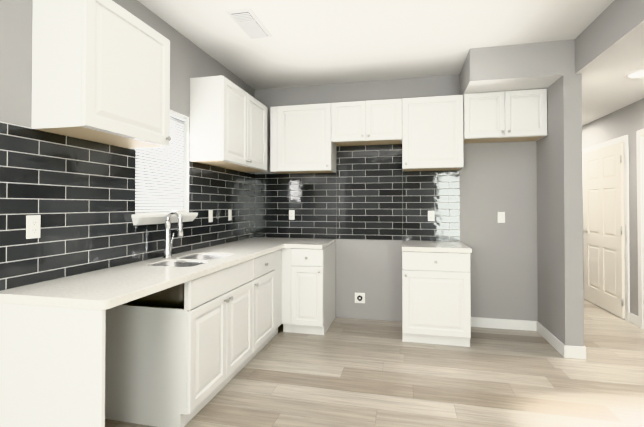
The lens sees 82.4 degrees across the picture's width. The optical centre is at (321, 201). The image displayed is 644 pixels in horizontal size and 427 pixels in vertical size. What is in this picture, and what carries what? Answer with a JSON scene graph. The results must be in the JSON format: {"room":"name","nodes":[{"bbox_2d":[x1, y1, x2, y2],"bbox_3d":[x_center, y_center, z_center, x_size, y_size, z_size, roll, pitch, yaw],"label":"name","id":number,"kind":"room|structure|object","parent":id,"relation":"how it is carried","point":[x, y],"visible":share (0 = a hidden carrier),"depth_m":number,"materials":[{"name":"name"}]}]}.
{"room":"kitchen","nodes":[
{"label":"kitchen","id":0,"kind":"room"},
{"bbox_2d":[0,0,254,173],"bbox_3d":[-1.674,-0.049,1.149,0.120,2.740,7.000,0,-1,13],"label":"wall","id":1,"kind":"structure","parent":0,"point":[16,16],"depth_m":1.84,"materials":[{"name":"grey paint"}]},
{"bbox_2d":[31,0,170,148],"bbox_3d":[-1.210,-0.710,2.128,0.347,0.705,0.660,0,-1,13],"label":"upper cabinet","id":2,"kind":"object","parent":1,"relation":"attached to","point":[100,71],"visible":1,"depth_m":1.88,"materials":[{"name":"white wood"}]},
{"bbox_2d":[0,122,254,290],"bbox_3d":[-1.166,0.039,3.082,0.008,0.777,2.987,0,-1,13],"label":"tile backsplash","id":3,"kind":"structure","parent":1,"relation":"attached to","point":[77,195],"depth_m":2.14,"materials":[{"name":"black tile"}]},
{"bbox_2d":[26,215,40,238],"bbox_3d":[-1.442,0.129,1.841,0.007,0.115,0.070,0,-1,13],"label":"electrical outlet","id":4,"kind":"object","parent":3,"relation":"attached to","point":[33,222],"visible":1,"depth_m":1.84,"materials":[{"name":"white plastic"}]},
{"bbox_2d":[209,210,212,221],"bbox_3d":[-1.058,0.143,3.509,0.010,0.115,0.070,0,-1,13],"label":"light switch","id":5,"kind":"object","parent":3,"relation":"attached to","point":[210,215],"visible":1,"depth_m":3.50,"materials":[{"name":"white plastic"}]},
{"bbox_2d":[228,210,231,220],"bbox_3d":[-0.971,0.148,3.893,0.010,0.115,0.070,0,-1,13],"label":"light switch","id":6,"kind":"object","parent":3,"relation":"attached to","point":[229,215],"visible":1,"depth_m":3.88,"materials":[{"name":"white plastic"}]},
{"bbox_2d":[190,75,266,171],"bbox_3d":[-0.858,-0.701,3.671,0.347,0.722,1.065,0,-1,13],"label":"upper cabinet","id":7,"kind":"object","parent":1,"relation":"attached to","point":[228,124],"visible":1,"depth_m":3.21,"materials":[{"name":"white wood"}]},
{"bbox_2d":[105,298,643,426],"bbox_3d":[1.314,1.377,1.639,5.720,0.100,9.560,0,-1,13],"label":"floor","id":8,"kind":"structure","parent":0,"point":[347,372],"depth_m":2.73,"materials":[{"name":"brown wood"}]},
{"bbox_2d":[0,303,105,426],"bbox_3d":[-1.198,0.889,1.587,0.604,0.874,0.020,0,-1,13],"label":"cabinet end panel","id":9,"kind":"object","parent":8,"relation":"on","point":[52,366],"visible":0.91,"depth_m":1.57,"materials":[{"name":"white wood"}]},
{"bbox_2d":[105,259,252,426],"bbox_3d":[-0.944,0.901,2.635,0.632,0.874,0.904,0,-1,13],"label":"base cabinet","id":10,"kind":"object","parent":8,"relation":"on","point":[176,367],"visible":0.9,"depth_m":2.23,"materials":[{"name":"white wood"}]},
{"bbox_2d":[0,210,334,309],"bbox_3d":[-0.670,0.428,2.980,1.017,0.715,2.968,0,-1,13],"label":"countertop","id":11,"kind":"structure","parent":10,"relation":"on","point":[158,282],"depth_m":2.15,"materials":[{"name":"white stone"}]},
{"bbox_2d":[246,251,274,363],"bbox_3d":[-0.785,0.909,3.330,0.632,0.874,0.519,0,-1,13],"label":"base cabinet","id":12,"kind":"object","parent":8,"relation":"on","point":[263,280],"visible":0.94,"depth_m":3.23,"materials":[{"name":"white wood"}]},
{"bbox_2d":[269,249,281,340],"bbox_3d":[-0.723,0.914,3.711,0.583,0.874,0.248,0,-1,13],"label":"cabinet filler","id":13,"kind":"object","parent":8,"relation":"on","point":[278,288],"visible":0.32,"depth_m":3.67,"materials":[{"name":"white wood"}]},
{"bbox_2d":[282,248,291,332],"bbox_3d":[-0.574,0.918,4.140,0.682,0.874,0.653,0,-1,13],"label":"cabinet filler","id":14,"kind":"object","parent":8,"relation":"on","point":[286,289],"visible":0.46,"depth_m":3.76,"materials":[{"name":"white wood"}]},
{"bbox_2d":[291,242,335,334],"bbox_3d":[-0.083,0.917,4.002,0.334,0.874,0.702,0,-1,13],"label":"base cabinet","id":15,"kind":"object","parent":8,"relation":"on","point":[313,291],"visible":1,"depth_m":3.71,"materials":[{"name":"white wood"}]},
{"bbox_2d":[402,251,470,346],"bbox_3d":[1.128,0.914,3.725,0.610,0.874,0.702,0,-1,13],"label":"base cabinet","id":16,"kind":"object","parent":8,"relation":"on","point":[436,297],"visible":1,"depth_m":3.42,"materials":[{"name":"white wood"}]},
{"bbox_2d":[402,240,471,252],"bbox_3d":[1.133,0.456,3.737,0.620,0.040,0.688,0,-1,13],"label":"countertop","id":17,"kind":"structure","parent":16,"relation":"on","point":[437,246],"depth_m":3.51,"materials":[{"name":"white stone"}]},
{"bbox_2d":[137,0,613,89],"bbox_3d":[-0.090,-1.483,0.803,3.370,0.120,7.240,0,-1,13],"label":"ceiling","id":18,"kind":"structure","parent":0,"point":[315,42],"depth_m":3.05,"materials":[{"name":"white paint"}]},
{"bbox_2d":[225,8,272,38],"bbox_3d":[-0.566,-1.392,2.917,0.198,0.012,0.458,0,-1,13],"label":"ceiling vent","id":19,"kind":"object","parent":18,"relation":"in","point":[249,23],"visible":1,"depth_m":2.88,"materials":[{"name":"grey metal"}]},
{"bbox_2d":[459,39,574,94],"bbox_3d":[1.843,-1.241,3.600,0.850,0.300,0.680,0,-1,13],"label":"soffit beam","id":20,"kind":"structure","parent":18,"relation":"attached to","point":[539,65],"depth_m":3.30,"materials":[{"name":"grey paint"}]},
{"bbox_2d":[254,75,537,321],"bbox_3d":[0.660,-0.013,4.267,3.280,2.740,0.120,0,-1,13],"label":"wall","id":21,"kind":"structure","parent":0,"point":[495,178],"depth_m":3.98,"materials":[{"name":"grey paint"}]},
{"bbox_2d":[270,103,335,173],"bbox_3d":[-0.215,-0.703,4.234,0.708,0.740,0.347,0,-1,13],"label":"upper cabinet","id":22,"kind":"object","parent":21,"relation":"attached to","point":[300,139],"visible":1,"depth_m":4.10,"materials":[{"name":"white wood"}]},
{"bbox_2d":[255,144,459,240],"bbox_3d":[0.331,-0.100,4.277,2.394,1.083,0.008,0,-1,13],"label":"tile backsplash","id":23,"kind":"structure","parent":21,"relation":"attached to","point":[368,178],"depth_m":4.24,"materials":[{"name":"black tile"}]},
{"bbox_2d":[289,210,294,219],"bbox_3d":[-0.364,0.167,4.425,0.070,0.115,0.007,0,-1,13],"label":"electrical outlet","id":24,"kind":"object","parent":23,"relation":"attached to","point":[291,214],"visible":1,"depth_m":4.42,"materials":[{"name":"white plastic"}]},
{"bbox_2d":[428,211,433,220],"bbox_3d":[1.206,0.165,4.066,0.070,0.115,0.007,0,-1,13],"label":"electrical outlet","id":25,"kind":"object","parent":23,"relation":"attached to","point":[430,215],"visible":1,"depth_m":4.06,"materials":[{"name":"white plastic"}]},
{"bbox_2d":[355,293,364,302],"bbox_3d":[0.435,1.117,4.236,0.118,0.118,0.014,0,-1,13],"label":"electrical outlet","id":26,"kind":"object","parent":21,"relation":"attached to","point":[359,297],"visible":1,"depth_m":4.23,"materials":[{"name":"white plastic"}]},
{"bbox_2d":[331,99,401,145],"bbox_3d":[0.500,-0.860,4.072,0.757,0.430,0.347,0,-1,13],"label":"upper cabinet","id":27,"kind":"object","parent":21,"relation":"attached to","point":[370,122],"visible":1,"depth_m":3.94,"materials":[{"name":"white wood"}]},
{"bbox_2d":[402,95,463,170],"bbox_3d":[1.165,-0.707,3.918,0.605,0.740,0.347,0,-1,13],"label":"upper cabinet","id":28,"kind":"object","parent":21,"relation":"attached to","point":[432,133],"visible":1,"depth_m":3.78,"materials":[{"name":"white wood"}]},
{"bbox_2d":[498,212,504,222],"bbox_3d":[1.907,0.173,3.912,0.070,0.115,0.010,0,-1,13],"label":"light switch","id":29,"kind":"object","parent":21,"relation":"attached to","point":[501,217],"visible":1,"depth_m":3.91,"materials":[{"name":"white plastic"}]},
{"bbox_2d":[471,317,536,330],"bbox_3d":[1.871,1.301,3.906,0.736,0.105,0.014,0,-1,13],"label":"baseboard","id":30,"kind":"structure","parent":21,"relation":"attached to","point":[512,324],"depth_m":3.89,"materials":[{"name":"white paint"}]},
{"bbox_2d":[463,89,546,143],"bbox_3d":[1.835,-0.858,3.766,0.756,0.458,0.347,0,-1,13],"label":"upper cabinet","id":31,"kind":"object","parent":21,"relation":"attached to","point":[508,116],"visible":0.98,"depth_m":3.63,"materials":[{"name":"white wood"}]},
{"bbox_2d":[537,74,583,346],"bbox_3d":[2.496,0.141,4.625,0.140,2.440,3.000,0,-1,13],"label":"wall","id":32,"kind":"structure","parent":0,"point":[560,235],"depth_m":3.22,"materials":[{"name":"grey paint"}]},
{"bbox_2d":[537,321,565,357],"bbox_3d":[2.161,1.296,3.491,0.014,0.105,0.694,0,-1,13],"label":"baseboard","id":33,"kind":"structure","parent":32,"relation":"attached to","point":[558,345],"depth_m":3.42,"materials":[{"name":"white paint"}]},
{"bbox_2d":[566,345,585,359],"bbox_3d":[2.167,1.292,3.140,0.154,0.105,0.014,0,-1,13],"label":"baseboard","id":34,"kind":"structure","parent":32,"relation":"attached to","point":[576,352],"depth_m":3.13,"materials":[{"name":"white paint"}]},
{"bbox_2d":[575,0,643,125],"bbox_3d":[2.372,-1.326,1.428,1.150,0.420,9.560,0,-1,13],"label":"ceiling beam","id":35,"kind":"structure","parent":0,"point":[609,47],"depth_m":2.96,"materials":[{"name":"grey paint"}]},
{"bbox_2d":[626,68,643,77],"bbox_3d":[2.735,-1.087,3.127,0.240,0.018,0.240,0,-1,13],"label":"light","id":36,"kind":"object","parent":35,"relation":"attached to","point":[638,73],"visible":0.96,"depth_m":3.13,"materials":[{"name":"white paint"}]},
{"bbox_2d":[582,98,643,315],"bbox_3d":[3.598,0.139,4.465,0.120,2.440,2.820,0,-1,13],"label":"wall","id":37,"kind":"structure","parent":0,"point":[624,121],"depth_m":4.12,"materials":[{"name":"grey paint"}]},
{"bbox_2d":[583,135,629,321],"bbox_3d":[3.533,0.310,4.683,0.105,2.104,1.068,0,-1,13],"label":"hall door","id":38,"kind":"structure","parent":37,"relation":"in","point":[606,264],"depth_m":4.53,"materials":[{"name":"white paint"}]},
{"bbox_2d":[629,312,637,325],"bbox_3d":[3.438,1.302,4.051,0.014,0.105,0.180,0,-1,13],"label":"baseboard","id":39,"kind":"structure","parent":37,"relation":"attached to","point":[633,318],"depth_m":4.05,"materials":[{"name":"white paint"}]},
{"bbox_2d":[637,129,643,328],"bbox_3d":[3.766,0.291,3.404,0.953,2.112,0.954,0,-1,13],"label":"door frame","id":40,"kind":"structure","parent":37,"relation":"attached to","point":[640,181],"depth_m":3.92,"materials":[{"name":"white paint"}]},
{"bbox_3d":[-1.280,0.718,2.863,0.120,1.245,0.655,0,-1,13],"label":"wall","id":41,"kind":"structure","parent":0,"visible":0},
{"bbox_2d":[135,110,188,213],"bbox_3d":[-1.280,-0.317,2.875,0.118,0.824,0.654,0,-1,13],"label":"window","id":42,"kind":"structure","parent":41,"relation":"in","point":[186,166],"depth_m":3.17,"materials":[{"name":"white paint"}]},
{"bbox_2d":[135,113,184,211],"bbox_3d":[-1.266,-0.320,2.872,0.028,0.796,0.631,0,-1,13],"label":"window blinds","id":43,"kind":"object","parent":42,"relation":"attached to","point":[159,189],"visible":0.6,"depth_m":2.90,"materials":[{"name":"white plastic"}]},
{"bbox_2d":[132,212,197,224],"bbox_3d":[-1.226,0.133,2.855,0.148,0.075,0.720,0,-1,13],"label":"window sill","id":44,"kind":"structure","parent":41,"relation":"attached to","point":[144,219],"depth_m":2.69,"materials":[{"name":"white paint"}]}
]}

